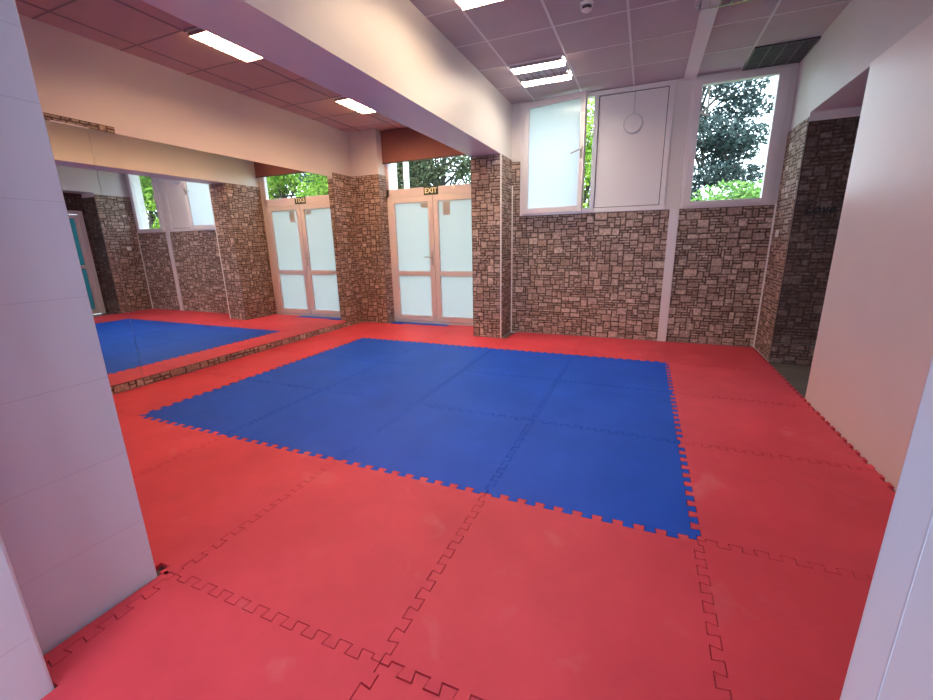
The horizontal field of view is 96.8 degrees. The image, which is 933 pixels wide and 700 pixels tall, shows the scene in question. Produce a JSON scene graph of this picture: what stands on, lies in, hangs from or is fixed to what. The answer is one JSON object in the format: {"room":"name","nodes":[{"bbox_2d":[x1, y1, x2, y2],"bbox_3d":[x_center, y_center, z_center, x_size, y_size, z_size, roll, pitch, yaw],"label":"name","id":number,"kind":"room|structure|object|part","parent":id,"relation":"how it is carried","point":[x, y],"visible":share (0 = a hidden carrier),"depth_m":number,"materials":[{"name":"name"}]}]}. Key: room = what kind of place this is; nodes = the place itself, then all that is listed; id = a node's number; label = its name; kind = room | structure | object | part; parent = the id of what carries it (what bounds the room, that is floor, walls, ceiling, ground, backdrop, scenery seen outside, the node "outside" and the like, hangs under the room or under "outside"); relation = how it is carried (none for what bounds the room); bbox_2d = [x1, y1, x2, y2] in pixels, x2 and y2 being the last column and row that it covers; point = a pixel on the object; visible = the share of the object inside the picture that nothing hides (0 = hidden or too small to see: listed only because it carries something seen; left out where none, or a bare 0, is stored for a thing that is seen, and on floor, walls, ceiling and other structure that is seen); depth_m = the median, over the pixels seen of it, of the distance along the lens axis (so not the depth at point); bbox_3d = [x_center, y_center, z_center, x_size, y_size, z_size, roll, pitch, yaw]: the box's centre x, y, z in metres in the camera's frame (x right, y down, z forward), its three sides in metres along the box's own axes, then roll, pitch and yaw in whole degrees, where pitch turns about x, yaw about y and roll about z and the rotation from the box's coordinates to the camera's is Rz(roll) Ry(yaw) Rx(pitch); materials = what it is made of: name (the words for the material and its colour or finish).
{"room":"exercise studio","nodes":[
{"label":"exercise studio","id":0,"kind":"room"},
{"bbox_2d":[0,0,156,654],"bbox_3d":[-1.582,-0.190,1.316,0.440,2.415,0.410,5,16,22],"label":"wall","id":1,"kind":"structure","parent":0,"point":[73,532],"depth_m":1.35,"materials":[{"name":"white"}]},
{"bbox_2d":[19,14,363,394],"bbox_3d":[-2.963,-1.384,4.591,0.207,3.150,6.150,5,16,22],"label":"wall","id":2,"kind":"structure","parent":0,"point":[80,81],"depth_m":4.28,"materials":[{"name":"white paint"}]},
{"bbox_2d":[49,120,88,128],"bbox_3d":[-3.288,-1.868,3.431,0.010,0.010,0.260,5,16,22],"label":"strip","id":3,"kind":"object","parent":2,"relation":"attached to","point":[49,120],"visible":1,"depth_m":3.41,"materials":[{"name":"white plastic"}]},
{"bbox_2d":[45,120,142,385],"bbox_3d":[-3.597,-0.581,2.949,0.005,2.238,1.943,5,16,22],"label":"wall mirror","id":4,"kind":"object","parent":2,"relation":"attached to","point":[70,145],"visible":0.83,"depth_m":3.66,"materials":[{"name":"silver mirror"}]},
{"bbox_2d":[87,129,345,376],"bbox_3d":[-2.621,-1.181,5.204,0.005,2.238,3.110,5,16,22],"label":"wall mirror","id":5,"kind":"object","parent":2,"relation":"attached to","point":[217,255],"visible":1,"depth_m":4.66,"materials":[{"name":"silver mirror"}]},
{"bbox_2d":[15,0,406,131],"bbox_3d":[-1.809,-2.775,3.834,2.290,0.064,5.950,5,16,22],"label":"ceiling","id":6,"kind":"structure","parent":0,"point":[138,28],"depth_m":3.83,"materials":[{"name":"tile"}]},
{"bbox_2d":[184,27,262,62],"bbox_3d":[-1.938,-2.651,3.558,0.584,0.042,0.584,5,16,22],"label":"ceiling light","id":7,"kind":"object","parent":6,"relation":"attached to","point":[197,33],"visible":0.34,"depth_m":3.59,"materials":[{"name":"white plastic"}]},
{"bbox_2d":[184,27,198,32],"bbox_3d":[-1.939,-2.666,3.554,0.584,0.012,0.584,5,16,22],"label":"tray","id":8,"kind":"object","parent":7,"relation":"on","point":[194,30],"depth_m":3.38,"materials":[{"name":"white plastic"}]},
{"bbox_2d":[332,96,374,113],"bbox_3d":[-1.244,-3.078,5.163,0.584,0.042,0.584,5,16,22],"label":"ceiling light","id":9,"kind":"object","parent":6,"relation":"attached to","point":[342,100],"visible":0.34,"depth_m":5.20,"materials":[{"name":"white plastic"}]},
{"bbox_2d":[380,127,465,163],"bbox_3d":[-0.532,-3.130,6.220,1.765,0.484,0.044,5,16,22],"label":"roller blind","id":10,"kind":"object","parent":6,"relation":"hanging from","point":[406,144],"visible":0.48,"depth_m":6.36,"materials":[{"name":"brown fabric"}]},
{"bbox_2d":[142,0,511,159],"bbox_3d":[-0.568,-2.367,3.377,0.410,0.735,5.900,5,16,22],"label":"beam","id":11,"kind":"structure","parent":0,"point":[386,57],"depth_m":2.91,"materials":[{"name":"white paint"}]},
{"bbox_2d":[348,129,394,322],"bbox_3d":[-1.529,-2.036,7.012,0.517,3.150,0.417,5,16,22],"label":"wall","id":12,"kind":"structure","parent":0,"point":[367,168],"depth_m":6.81,"materials":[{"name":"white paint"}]},
{"bbox_2d":[385,164,472,325],"bbox_3d":[-0.479,-1.796,6.618,1.770,2.800,0.144,5,16,22],"label":"door","id":13,"kind":"structure","parent":12,"relation":"in","point":[431,250],"depth_m":6.74,"materials":[{"name":"white plastic"}]},
{"bbox_3d":[-0.873,-1.846,6.795,0.625,1.095,0.008,5,16,22],"label":"frosted pane","id":14,"kind":"part","parent":13,"relation":"part of","materials":[{"name":"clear glass"}]},
{"bbox_3d":[-0.854,-0.924,7.032,0.625,0.680,0.008,5,16,22],"label":"frosted pane","id":15,"kind":"part","parent":13,"relation":"part of","materials":[{"name":"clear glass"}]},
{"bbox_2d":[421,203,427,207],"bbox_3d":[-0.668,-2.299,6.580,0.132,0.070,0.002,5,16,22],"label":"paper notice","id":16,"kind":"object","parent":13,"relation":"attached to","point":[423,205],"visible":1,"depth_m":6.58,"materials":[{"name":"grey paper"}]},
{"bbox_3d":[-0.609,-1.476,6.711,0.136,0.220,0.059,5,16,22],"label":"handle","id":17,"kind":"part","parent":13,"relation":"part of","materials":[{"name":"silver metal"}]},
{"bbox_2d":[424,186,437,194],"bbox_3d":[-0.556,-2.487,6.459,0.250,0.120,0.014,5,16,22],"label":"exit sign","id":18,"kind":"object","parent":13,"relation":"attached to","point":[431,190],"visible":1,"depth_m":6.45,"materials":[{"name":"gold"}]},
{"bbox_2d":[443,201,449,214],"bbox_3d":[-0.313,-2.208,6.450,0.120,0.195,0.002,5,16,22],"label":"paper notice","id":19,"kind":"object","parent":13,"relation":"attached to","point":[446,205],"visible":1,"depth_m":6.45,"materials":[{"name":"grey paper"}]},
{"bbox_3d":[-0.141,-1.784,6.494,0.632,1.095,0.008,5,16,22],"label":"frosted pane","id":20,"kind":"part","parent":13,"relation":"part of","materials":[{"name":"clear glass"}]},
{"bbox_3d":[-0.122,-0.862,6.732,0.632,0.680,0.008,5,16,22],"label":"frosted pane","id":21,"kind":"part","parent":13,"relation":"part of","materials":[{"name":"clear glass"}]},
{"bbox_2d":[0,356,932,699],"bbox_3d":[-1.275,-0.318,0.414,6.250,3.100,0.900,5,16,22],"label":"wall","id":22,"kind":"structure","parent":0,"point":[892,655],"depth_m":0.32,"materials":[{"name":"white paint"}]},
{"bbox_2d":[50,321,894,699],"bbox_3d":[-0.269,0.849,2.381,7.600,0.180,9.550,5,16,22],"label":"floor","id":23,"kind":"structure","parent":0,"point":[797,376],"depth_m":4.10,"materials":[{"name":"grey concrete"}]},
{"bbox_2d":[43,571,174,666],"bbox_3d":[-1.304,0.986,1.528,0.075,0.020,0.431,5,16,22],"label":"foam mat","id":24,"kind":"object","parent":23,"relation":"on","point":[91,630],"visible":0.74,"depth_m":1.50,"materials":[{"name":"red rubber"}]},
{"bbox_2d":[116,409,137,422],"bbox_3d":[-3.207,0.630,3.062,0.803,0.020,1.033,5,16,22],"label":"foam mat","id":25,"kind":"object","parent":23,"relation":"on","point":[121,416],"visible":0.16,"depth_m":3.35,"materials":[{"name":"red rubber"}]},
{"bbox_2d":[120,415,223,477],"bbox_3d":[-2.391,0.700,2.727,1.033,0.020,1.033,5,16,22],"label":"foam mat","id":26,"kind":"object","parent":23,"relation":"on","point":[149,443],"visible":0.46,"depth_m":2.91,"materials":[{"name":"red rubber"}]},
{"bbox_2d":[113,371,242,415],"bbox_3d":[-2.821,0.393,3.954,0.803,0.020,1.033,5,16,22],"label":"foam mat","id":27,"kind":"object","parent":23,"relation":"on","point":[141,400],"visible":0.68,"depth_m":3.91,"materials":[{"name":"red rubber"}]},
{"bbox_2d":[41,575,378,699],"bbox_3d":[-0.927,1.091,1.092,1.033,0.020,1.005,5,16,22],"label":"foam mat","id":28,"kind":"object","parent":23,"relation":"on","point":[182,641],"visible":0.91,"depth_m":1.36,"materials":[{"name":"red rubber"}]},
{"bbox_2d":[139,379,320,434],"bbox_3d":[-2.005,0.463,3.619,1.033,0.020,1.033,5,16,22],"label":"foam mat","id":29,"kind":"object","parent":23,"relation":"on","point":[225,409],"visible":0.86,"depth_m":3.52,"materials":[{"name":"blue rubber"}]},
{"bbox_2d":[133,435,335,574],"bbox_3d":[-1.469,0.778,2.349,1.033,0.020,1.033,5,16,22],"label":"foam mat","id":30,"kind":"object","parent":23,"relation":"on","point":[192,501],"visible":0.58,"depth_m":2.30,"materials":[{"name":"red rubber"}]},
{"bbox_2d":[196,350,313,378],"bbox_3d":[-2.435,0.156,4.845,0.803,0.020,1.033,5,16,22],"label":"foam mat","id":31,"kind":"object","parent":23,"relation":"on","point":[244,367],"visible":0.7,"depth_m":4.78,"materials":[{"name":"red rubber"}]},
{"bbox_2d":[246,355,380,389],"bbox_3d":[-1.619,0.226,4.510,1.033,0.020,1.033,5,16,22],"label":"foam mat","id":32,"kind":"object","parent":23,"relation":"on","point":[314,372],"visible":0.84,"depth_m":4.43,"materials":[{"name":"blue rubber"}]},
{"bbox_2d":[268,334,359,354],"bbox_3d":[-2.049,-0.081,5.737,0.803,0.020,1.033,5,16,22],"label":"foam mat","id":33,"kind":"object","parent":23,"relation":"on","point":[313,345],"visible":0.73,"depth_m":5.68,"materials":[{"name":"red rubber"}]},
{"bbox_2d":[226,390,414,459],"bbox_3d":[-1.083,0.541,3.240,1.033,0.020,1.033,5,16,22],"label":"foam mat","id":34,"kind":"object","parent":23,"relation":"on","point":[325,423],"visible":0.84,"depth_m":3.14,"materials":[{"name":"blue rubber"}]},
{"bbox_2d":[177,460,485,663],"bbox_3d":[-0.547,0.857,1.970,1.033,0.020,1.033,5,16,22],"label":"foam mat","id":35,"kind":"object","parent":23,"relation":"on","point":[348,553],"visible":0.88,"depth_m":1.81,"materials":[{"name":"red rubber"}]},
{"bbox_2d":[323,322,401,337],"bbox_3d":[-1.650,-0.327,6.659,0.803,0.020,1.103,5,16,22],"label":"foam mat","id":36,"kind":"object","parent":23,"relation":"on","point":[363,329],"visible":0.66,"depth_m":6.61,"materials":[{"name":"red rubber"}]},
{"bbox_2d":[315,338,423,361],"bbox_3d":[-1.233,-0.012,5.402,1.033,0.020,1.033,5,16,22],"label":"foam mat","id":37,"kind":"object","parent":23,"relation":"on","point":[374,349],"visible":0.8,"depth_m":5.34,"materials":[{"name":"blue rubber"}]},
{"bbox_2d":[323,362,462,403],"bbox_3d":[-0.697,0.304,4.132,1.033,0.020,1.033,5,16,22],"label":"foam mat","id":38,"kind":"object","parent":23,"relation":"on","point":[410,383],"visible":0.84,"depth_m":4.05,"materials":[{"name":"blue rubber"}]},
{"bbox_2d":[364,324,456,342],"bbox_3d":[-0.826,-0.262,6.343,1.033,0.020,1.145,5,16,22],"label":"foam mat","id":39,"kind":"object","parent":23,"relation":"on","point":[404,332],"visible":0.74,"depth_m":6.28,"materials":[{"name":"red rubber"}]},
{"bbox_2d":[351,663,478,699],"bbox_3d":[-0.005,1.170,0.710,1.033,0.020,1.005,5,16,22],"label":"foam mat","id":40,"kind":"object","parent":23,"relation":"on","point":[387,686],"visible":0.99,"depth_m":1.25,"materials":[{"name":"red rubber"}]},
{"bbox_2d":[392,321,448,325],"bbox_3d":[-0.791,-0.435,7.013,1.066,0.020,0.148,5,16,22],"label":"foam mat","id":41,"kind":"object","parent":23,"relation":"on","point":[395,322],"visible":0.71,"depth_m":7.03,"materials":[{"name":"blue rubber"}]},
{"bbox_2d":[337,404,532,493],"bbox_3d":[-0.161,0.620,2.862,1.033,0.020,1.033,5,16,22],"label":"foam mat","id":42,"kind":"object","parent":23,"relation":"on","point":[465,449],"visible":0.9,"depth_m":2.75,"materials":[{"name":"blue rubber"}]},
{"bbox_2d":[384,343,492,369],"bbox_3d":[-0.311,0.067,5.024,1.033,0.020,1.033,5,16,22],"label":"foam mat","id":43,"kind":"object","parent":23,"relation":"on","point":[446,356],"visible":0.8,"depth_m":4.96,"materials":[{"name":"blue rubber"}]},
{"bbox_2d":[447,325,472,327],"bbox_3d":[0.015,-0.366,6.682,0.674,0.020,0.148,5,16,22],"label":"foam mat","id":44,"kind":"object","parent":23,"relation":"on","point":[449,325],"visible":0.5,"depth_m":6.71,"materials":[{"name":"red rubber"}]},
{"bbox_2d":[425,327,506,347],"bbox_3d":[0.096,-0.183,5.965,1.033,0.020,1.145,5,16,22],"label":"foam mat","id":45,"kind":"object","parent":23,"relation":"on","point":[461,336],"visible":0.79,"depth_m":5.77,"materials":[{"name":"red rubber"}]},
{"bbox_2d":[416,370,557,420],"bbox_3d":[0.225,0.383,3.753,1.033,0.020,1.033,5,16,22],"label":"foam mat","id":46,"kind":"object","parent":23,"relation":"on","point":[508,396],"visible":0.77,"depth_m":3.66,"materials":[{"name":"blue rubber"}]},
{"bbox_2d":[463,348,573,380],"bbox_3d":[0.611,0.146,4.645,1.033,0.020,1.033,5,16,22],"label":"foam mat","id":47,"kind":"object","parent":23,"relation":"on","point":[545,365],"visible":0.8,"depth_m":4.57,"materials":[{"name":"blue rubber"}]},
{"bbox_2d":[493,332,584,354],"bbox_3d":[1.005,-0.096,5.554,1.033,0.020,1.073,5,16,22],"label":"foam mat","id":48,"kind":"object","parent":23,"relation":"on","point":[539,342],"visible":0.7,"depth_m":5.50,"materials":[{"name":"red rubber"}]},
{"bbox_2d":[381,493,730,699],"bbox_3d":[0.376,0.936,1.592,1.033,0.020,1.033,5,16,22],"label":"foam mat","id":49,"kind":"object","parent":23,"relation":"on","point":[536,602],"visible":0.94,"depth_m":1.49,"materials":[{"name":"red rubber"}]},
{"bbox_2d":[486,420,700,539],"bbox_3d":[0.762,0.699,2.484,1.033,0.020,1.033,5,16,22],"label":"foam mat","id":50,"kind":"object","parent":23,"relation":"on","point":[632,479],"visible":0.89,"depth_m":2.35,"materials":[{"name":"blue rubber"}]},
{"bbox_2d":[532,380,681,442],"bbox_3d":[1.147,0.461,3.375,1.033,0.020,1.033,5,16,22],"label":"foam mat","id":51,"kind":"object","parent":23,"relation":"on","point":[642,413],"visible":0.85,"depth_m":3.28,"materials":[{"name":"blue rubber"}]},
{"bbox_2d":[557,355,673,392],"bbox_3d":[1.534,0.224,4.267,1.033,0.020,1.033,5,16,22],"label":"foam mat","id":52,"kind":"object","parent":23,"relation":"on","point":[647,375],"visible":0.81,"depth_m":4.19,"materials":[{"name":"blue rubber"}]},
{"bbox_2d":[573,336,667,362],"bbox_3d":[1.927,-0.018,5.176,1.033,0.020,1.073,5,16,22],"label":"foam mat","id":53,"kind":"object","parent":23,"relation":"on","point":[615,348],"visible":0.77,"depth_m":5.11,"materials":[{"name":"red rubber"}]},
{"bbox_2d":[662,341,776,370],"bbox_3d":[2.845,0.061,4.799,1.023,0.020,1.073,5,16,22],"label":"foam mat","id":54,"kind":"object","parent":23,"relation":"on","point":[742,357],"visible":0.8,"depth_m":4.73,"materials":[{"name":"red rubber"}]},
{"bbox_2d":[665,363,811,407],"bbox_3d":[2.451,0.302,3.890,1.023,0.020,1.033,5,16,22],"label":"foam mat","id":55,"kind":"object","parent":23,"relation":"on","point":[746,384],"visible":0.84,"depth_m":3.80,"materials":[{"name":"red rubber"}]},
{"bbox_2d":[670,392,875,470],"bbox_3d":[2.065,0.539,2.999,1.023,0.020,1.033,5,16,22],"label":"foam mat","id":56,"kind":"object","parent":23,"relation":"on","point":[795,432],"visible":0.86,"depth_m":2.89,"materials":[{"name":"red rubber"}]},
{"bbox_2d":[695,540,872,699],"bbox_3d":[1.293,1.014,1.216,1.023,0.020,1.033,5,16,22],"label":"foam mat","id":57,"kind":"object","parent":23,"relation":"on","point":[786,630],"visible":0.81,"depth_m":1.44,"materials":[{"name":"red rubber"}]},
{"bbox_2d":[678,442,895,581],"bbox_3d":[1.679,0.777,2.107,1.023,0.020,1.033,5,16,22],"label":"foam mat","id":58,"kind":"object","parent":23,"relation":"on","point":[834,518],"visible":0.7,"depth_m":2.06,"materials":[{"name":"red rubber"}]},
{"bbox_2d":[471,154,511,337],"bbox_3d":[0.434,-1.439,6.012,0.424,2.415,0.867,5,16,22],"label":"pillar","id":59,"kind":"structure","parent":0,"point":[485,169],"depth_m":5.64,"materials":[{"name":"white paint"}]},
{"bbox_2d":[500,153,501,337],"bbox_3d":[0.460,-1.330,5.546,0.015,2.395,0.011,5,16,22],"label":"trim","id":60,"kind":"structure","parent":59,"relation":"attached to","point":[500,153],"depth_m":5.45,"materials":[{"name":"white plastic"}]},
{"bbox_2d":[410,0,851,103],"bbox_3d":[0.978,-2.517,2.449,3.120,0.064,5.510,5,16,22],"label":"ceiling","id":61,"kind":"structure","parent":0,"point":[618,43],"depth_m":3.69,"materials":[{"name":"tile"}]},
{"bbox_2d":[455,0,502,10],"bbox_3d":[0.108,-2.548,2.834,0.584,0.042,0.584,5,16,22],"label":"ceiling light","id":62,"kind":"object","parent":61,"relation":"attached to","point":[464,4],"visible":1,"depth_m":3.12,"materials":[{"name":"white plastic"}]},
{"bbox_2d":[507,54,572,86],"bbox_3d":[0.803,-2.975,4.439,0.584,0.042,0.584,5,16,22],"label":"ceiling light","id":63,"kind":"object","parent":61,"relation":"attached to","point":[552,69],"visible":1,"depth_m":4.40,"materials":[{"name":"white plastic"}]},
{"bbox_2d":[580,0,593,12],"bbox_3d":[0.930,-2.648,3.203,0.104,0.056,0.104,5,16,22],"label":"smoke detector","id":64,"kind":"object","parent":61,"relation":"attached to","point":[586,6],"visible":1,"depth_m":3.18,"materials":[{"name":"white plastic"}]},
{"bbox_2d":[684,0,720,80],"bbox_3d":[1.479,-2.431,2.254,0.125,0.027,5.509,5,16,22],"label":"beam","id":65,"kind":"structure","parent":61,"relation":"attached to","point":[706,18],"depth_m":3.72,"materials":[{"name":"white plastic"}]},
{"bbox_2d":[694,0,751,11],"bbox_3d":[1.958,-2.606,2.915,0.584,0.042,0.584,5,16,22],"label":"ceiling vent","id":66,"kind":"object","parent":61,"relation":"attached to","point":[698,3],"visible":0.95,"depth_m":3.19,"materials":[{"name":"white plastic"}]},
{"bbox_2d":[694,0,701,7],"bbox_3d":[1.957,-2.621,2.911,0.584,0.012,0.584,5,16,22],"label":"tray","id":67,"kind":"object","parent":66,"relation":"on","point":[696,4],"depth_m":3.23,"materials":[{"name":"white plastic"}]},
{"bbox_2d":[742,36,820,70],"bbox_3d":[3.125,-2.954,4.151,0.514,0.022,0.580,5,16,22],"label":"ceiling vent","id":68,"kind":"object","parent":61,"relation":"in","point":[790,52],"visible":1,"depth_m":4.11,"materials":[{"name":"grey metal"}]},
{"bbox_2d":[510,63,799,347],"bbox_3d":[2.392,-1.669,5.278,3.720,3.150,0.237,5,16,22],"label":"wall","id":69,"kind":"structure","parent":0,"point":[597,274],"depth_m":5.34,"materials":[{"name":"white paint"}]},
{"bbox_2d":[511,186,512,331],"bbox_3d":[0.657,-1.277,5.996,0.014,2.060,0.010,5,16,22],"label":"trim","id":70,"kind":"structure","parent":69,"relation":"attached to","point":[512,186],"depth_m":5.96,"materials":[{"name":"white plastic"}]},
{"bbox_2d":[520,79,675,215],"bbox_3d":[1.535,-2.465,5.178,1.830,1.415,0.359,5,16,22],"label":"window","id":71,"kind":"structure","parent":69,"relation":"in","point":[632,125],"depth_m":5.18,"materials":[{"name":"white glass"}]},
{"bbox_3d":[1.119,-2.483,5.328,0.703,1.234,0.010,9,17,34],"label":"frosted pane","id":72,"kind":"part","parent":71,"relation":"part of","materials":[{"name":"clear glass"}]},
{"bbox_3d":[1.115,-2.482,5.331,0.825,1.362,0.060,9,17,34],"label":"sash","id":73,"kind":"part","parent":71,"relation":"part of","materials":[{"name":"white glass"}]},
{"bbox_3d":[1.352,-2.442,5.103,0.142,0.130,0.049,9,17,34],"label":"handle","id":74,"kind":"part","parent":71,"relation":"part of","materials":[{"name":"silver metal"}]},
{"bbox_3d":[2.016,-2.464,5.123,0.764,1.294,0.026,5,16,22],"label":"infill panel","id":75,"kind":"part","parent":71,"relation":"part of","materials":[{"name":"white plastic"}]},
{"bbox_2d":[623,113,642,133],"bbox_3d":[2.020,-2.742,5.020,0.224,0.224,0.026,5,16,22],"label":"vent","id":76,"kind":"object","parent":71,"relation":"attached to","point":[632,122],"depth_m":5.02,"materials":[{"name":"grey plastic"}]},
{"bbox_2d":[657,208,678,341],"bbox_3d":[2.558,-0.923,5.263,0.105,1.665,0.028,5,16,22],"label":"trim","id":77,"kind":"structure","parent":69,"relation":"attached to","point":[674,212],"depth_m":5.24,"materials":[{"name":"white paint"}]},
{"bbox_2d":[679,64,791,208],"bbox_3d":[3.001,-2.362,4.689,0.920,1.400,0.148,5,16,22],"label":"window","id":78,"kind":"structure","parent":69,"relation":"in","point":[783,72],"depth_m":4.64,"materials":[{"name":"white plastic"}]},
{"bbox_3d":[2.620,-2.361,4.797,0.027,0.160,0.046,5,16,22],"label":"handle","id":79,"kind":"part","parent":78,"relation":"part of","materials":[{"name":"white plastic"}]},
{"bbox_2d":[753,204,776,346],"bbox_3d":[3.508,-0.843,4.877,0.016,1.665,0.011,5,16,22],"label":"trim","id":80,"kind":"structure","parent":69,"relation":"attached to","point":[775,204],"depth_m":4.86,"materials":[{"name":"white plastic"}]},
{"bbox_2d":[754,0,932,365],"bbox_3d":[2.604,-0.850,2.076,0.437,3.150,5.710,5,16,22],"label":"wall","id":81,"kind":"structure","parent":0,"point":[832,78],"depth_m":4.02,"materials":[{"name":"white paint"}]},
{"bbox_2d":[804,204,836,213],"bbox_3d":[3.447,-1.375,4.034,0.251,0.088,0.004,5,16,22],"label":"lettering","id":82,"kind":"object","parent":81,"relation":"attached to","point":[809,206],"depth_m":4.03,"materials":[{"name":"black paint"}]},
{"bbox_2d":[805,14,932,490],"bbox_3d":[2.092,-0.341,1.510,0.012,2.464,3.664,5,16,22],"label":"wall panel","id":83,"kind":"object","parent":81,"relation":"attached to","point":[873,352],"visible":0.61,"depth_m":2.48,"materials":[{"name":"white paint"}]},
{"label":"outside","id":84,"kind":"structure","parent":0,"visible":0},
{"bbox_3d":[9.255,-4.783,24.690,55.000,0.200,40.250,5,16,22],"label":"ground","id":85,"kind":"structure","parent":84,"visible":0},
{"bbox_2d":[396,155,470,188],"bbox_3d":[-1.335,-4.967,13.229,4.794,6.315,2.787,5,16,22],"label":"leafy tree","id":86,"kind":"object","parent":85,"relation":"on","point":[422,173],"visible":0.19,"depth_m":12.55,"materials":[{"name":"green plant"}]},
{"bbox_2d":[583,98,594,208],"bbox_3d":[2.425,-2.973,8.516,1.884,4.635,2.157,5,16,22],"label":"leafy tree","id":87,"kind":"object","parent":85,"relation":"on","point":[589,136],"visible":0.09,"depth_m":8.03,"materials":[{"name":"green plant"}]},
{"bbox_2d":[690,179,761,200],"bbox_3d":[5.682,-1.945,8.121,3.811,2.748,1.655,5,16,22],"label":"bush","id":88,"kind":"object","parent":85,"relation":"on","point":[747,192],"visible":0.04,"depth_m":7.98,"materials":[{"name":"green plant"}]},
{"bbox_2d":[691,77,774,200],"bbox_3d":[5.838,-5.322,10.410,3.246,8.097,2.357,9,18,35],"label":"tree","id":89,"kind":"object","parent":85,"relation":"on","point":[717,145],"visible":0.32,"depth_m":9.88,"materials":[{"name":"green plant"}]},
{"bbox_3d":[1.918,-0.461,7.704,13.000,0.180,2.250,5,16,22],"label":"paving","id":90,"kind":"object","parent":85,"relation":"on","visible":0},
{"bbox_2d":[392,163,397,189],"bbox_3d":[-1.414,-2.859,8.256,0.100,4.320,0.100,5,16,22],"label":"post","id":91,"kind":"object","parent":90,"relation":"on","point":[394,166],"visible":0.02,"depth_m":8.08,"materials":[{"name":"white"}]},
{"bbox_2d":[403,162,409,188],"bbox_3d":[-1.151,-2.837,8.148,0.070,4.320,0.100,5,16,22],"label":"post","id":92,"kind":"object","parent":90,"relation":"on","point":[405,164],"visible":0.02,"depth_m":7.98,"materials":[{"name":"white"}]}
]}

